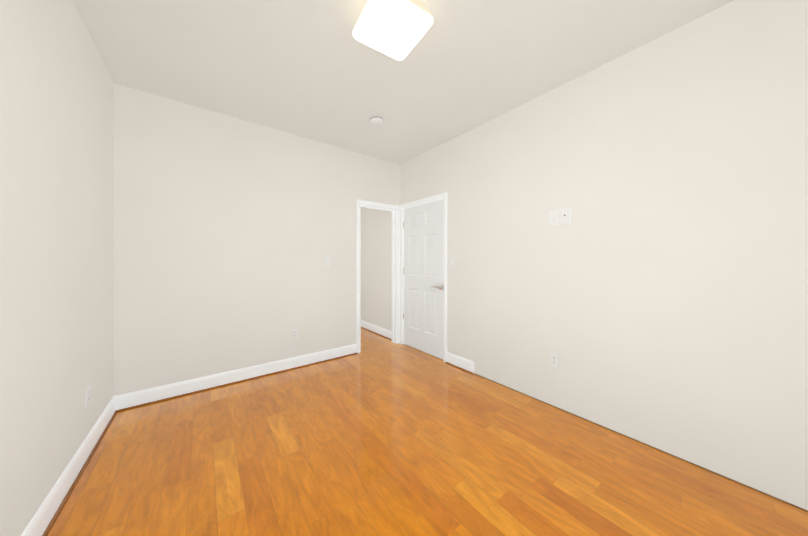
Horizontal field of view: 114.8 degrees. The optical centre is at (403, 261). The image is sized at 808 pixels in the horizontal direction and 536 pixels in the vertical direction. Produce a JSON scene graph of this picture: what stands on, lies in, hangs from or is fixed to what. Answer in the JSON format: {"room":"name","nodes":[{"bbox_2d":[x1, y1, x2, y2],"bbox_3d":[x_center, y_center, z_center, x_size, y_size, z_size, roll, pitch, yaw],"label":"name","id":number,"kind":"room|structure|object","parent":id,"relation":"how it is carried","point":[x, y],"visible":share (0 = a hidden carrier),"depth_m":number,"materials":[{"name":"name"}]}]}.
{"room":"empty bedroom","nodes":[
{"label":"empty bedroom","id":0,"kind":"room"},
{"bbox_2d":[0,0,113,535],"bbox_3d":[-1.277,-0.117,0.586,0.120,2.740,4.118,0,0,-38],"label":"wall","id":1,"kind":"structure","parent":0,"point":[56,221],"depth_m":1.26,"materials":[{"name":"paint"}]},
{"bbox_2d":[21,396,116,535],"bbox_3d":[-1.218,1.188,0.630,0.028,0.130,3.878,0,0,-38],"label":"baseboard","id":2,"kind":"structure","parent":1,"relation":"attached to","point":[43,520],"depth_m":1.40,"materials":[{"name":"white wood"}]},
{"bbox_2d":[85,385,89,406],"bbox_3d":[-2.036,0.869,1.667,0.008,0.116,0.072,0,0,-38],"label":"electrical outlet","id":3,"kind":"object","parent":1,"relation":"attached to","point":[87,395],"visible":0.98,"depth_m":1.65,"materials":[{"name":"white plastic"}]},
{"bbox_2d":[113,83,399,395],"bbox_3d":[-1.280,-0.115,3.115,2.978,2.740,0.120,0,0,-38],"label":"wall","id":4,"kind":"structure","parent":0,"point":[230,233],"depth_m":2.62,"materials":[{"name":"paint"}]},
{"bbox_2d":[114,344,356,411],"bbox_3d":[-1.526,1.190,2.830,2.242,0.130,0.028,0,0,-38],"label":"baseboard","id":5,"kind":"structure","parent":4,"relation":"attached to","point":[131,400],"depth_m":2.60,"materials":[{"name":"white wood"}]},
{"bbox_2d":[292,329,297,339],"bbox_3d":[-1.280,0.857,3.033,0.072,0.116,0.008,0,0,-38],"label":"electrical outlet","id":6,"kind":"object","parent":4,"relation":"attached to","point":[294,333],"visible":1,"depth_m":3.03,"materials":[{"name":"white plastic"}]},
{"bbox_2d":[324,257,329,265],"bbox_3d":[-0.971,0.005,3.271,0.072,0.116,0.012,0,0,-38],"label":"light switch","id":7,"kind":"object","parent":4,"relation":"attached to","point":[326,261],"visible":1,"depth_m":3.27,"materials":[{"name":"white plastic"}]},
{"bbox_2d":[356,199,399,352],"bbox_3d":[-0.390,0.205,3.795,0.734,2.102,0.140,0,0,-38],"label":"door frame","id":8,"kind":"structure","parent":4,"relation":"attached to","point":[359,202],"depth_m":3.94,"materials":[{"name":"white wood"}]},
{"bbox_2d":[73,0,733,164],"bbox_3d":[-0.334,-1.535,2.550,4.578,0.100,6.620,0,0,-38],"label":"ceiling","id":9,"kind":"structure","parent":0,"point":[315,70],"depth_m":1.89,"materials":[{"name":"paint"}]},
{"bbox_2d":[370,116,382,124],"bbox_3d":[-0.283,-1.464,2.705,0.134,0.042,0.134,0,0,-38],"label":"smoke detector","id":10,"kind":"object","parent":9,"relation":"attached to","point":[376,120],"visible":1,"depth_m":2.67,"materials":[{"name":"white plastic"}]},
{"bbox_2d":[352,0,433,59],"bbox_3d":[-0.072,-1.421,1.531,0.376,0.130,0.376,0,0,-33],"label":"ceiling light","id":11,"kind":"object","parent":9,"relation":"attached to","point":[397,29],"visible":1,"depth_m":1.49,"materials":[{"name":"white glass"}]},
{"bbox_2d":[47,328,807,535],"bbox_3d":[-0.334,1.285,2.547,4.578,0.060,6.620,0,0,-38],"label":"floor","id":12,"kind":"structure","parent":0,"point":[378,435],"depth_m":1.56,"materials":[{"name":"brown wood"}]},
{"bbox_2d":[361,0,807,509],"bbox_3d":[0.543,-0.115,3.293,0.120,2.740,5.920,0,0,-38],"label":"wall","id":13,"kind":"structure","parent":0,"point":[654,293],"depth_m":1.73,"materials":[{"name":"paint"}]},
{"bbox_2d":[361,320,391,339],"bbox_3d":[-0.742,1.192,4.825,0.028,0.130,1.922,0,0,-38],"label":"baseboard","id":14,"kind":"structure","parent":13,"relation":"attached to","point":[383,332],"depth_m":4.46,"materials":[{"name":"white wood"}]},
{"bbox_2d":[403,199,442,358],"bbox_3d":[0.237,0.229,3.575,0.093,2.030,0.826,0,0,-38],"label":"closet door","id":15,"kind":"structure","parent":13,"relation":"in","point":[423,277],"depth_m":3.54,"materials":[{"name":"white wood"}]},
{"bbox_2d":[400,192,446,362],"bbox_3d":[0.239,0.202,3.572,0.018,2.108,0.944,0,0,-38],"label":"door frame","id":16,"kind":"structure","parent":13,"relation":"attached to","point":[432,198],"depth_m":3.24,"materials":[{"name":"white wood"}]},
{"bbox_2d":[451,257,454,265],"bbox_3d":[0.588,0.005,3.128,0.012,0.116,0.072,0,0,-38],"label":"light switch","id":17,"kind":"object","parent":13,"relation":"attached to","point":[452,261],"visible":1,"depth_m":3.12,"materials":[{"name":"white plastic"}]},
{"bbox_2d":[446,352,473,373],"bbox_3d":[0.648,1.190,3.036,0.028,0.130,0.403,0,0,-38],"label":"baseboard","id":18,"kind":"structure","parent":13,"relation":"attached to","point":[461,363],"depth_m":3.02,"materials":[{"name":"white wood"}]},
{"bbox_2d":[550,352,558,367],"bbox_3d":[1.293,0.849,2.223,0.008,0.116,0.072,0,0,-38],"label":"electrical outlet","id":19,"kind":"object","parent":13,"relation":"attached to","point":[554,359],"visible":1,"depth_m":2.22,"materials":[{"name":"white plastic"}]},
{"bbox_2d":[548,207,570,225],"bbox_3d":[1.314,-0.376,2.192,0.014,0.136,0.178,0,0,-38],"label":"double light switch","id":20,"kind":"object","parent":13,"relation":"attached to","point":[562,216],"visible":1,"depth_m":2.19,"materials":[{"name":"white plastic"}]},
{"bbox_2d":[474,373,807,511],"bbox_3d":[1.546,1.251,1.901,0.004,0.006,2.492,0,0,-38],"label":"trim","id":21,"kind":"structure","parent":13,"relation":"attached to","point":[662,451],"depth_m":1.66,"materials":[{"name":"brown"}]}
]}

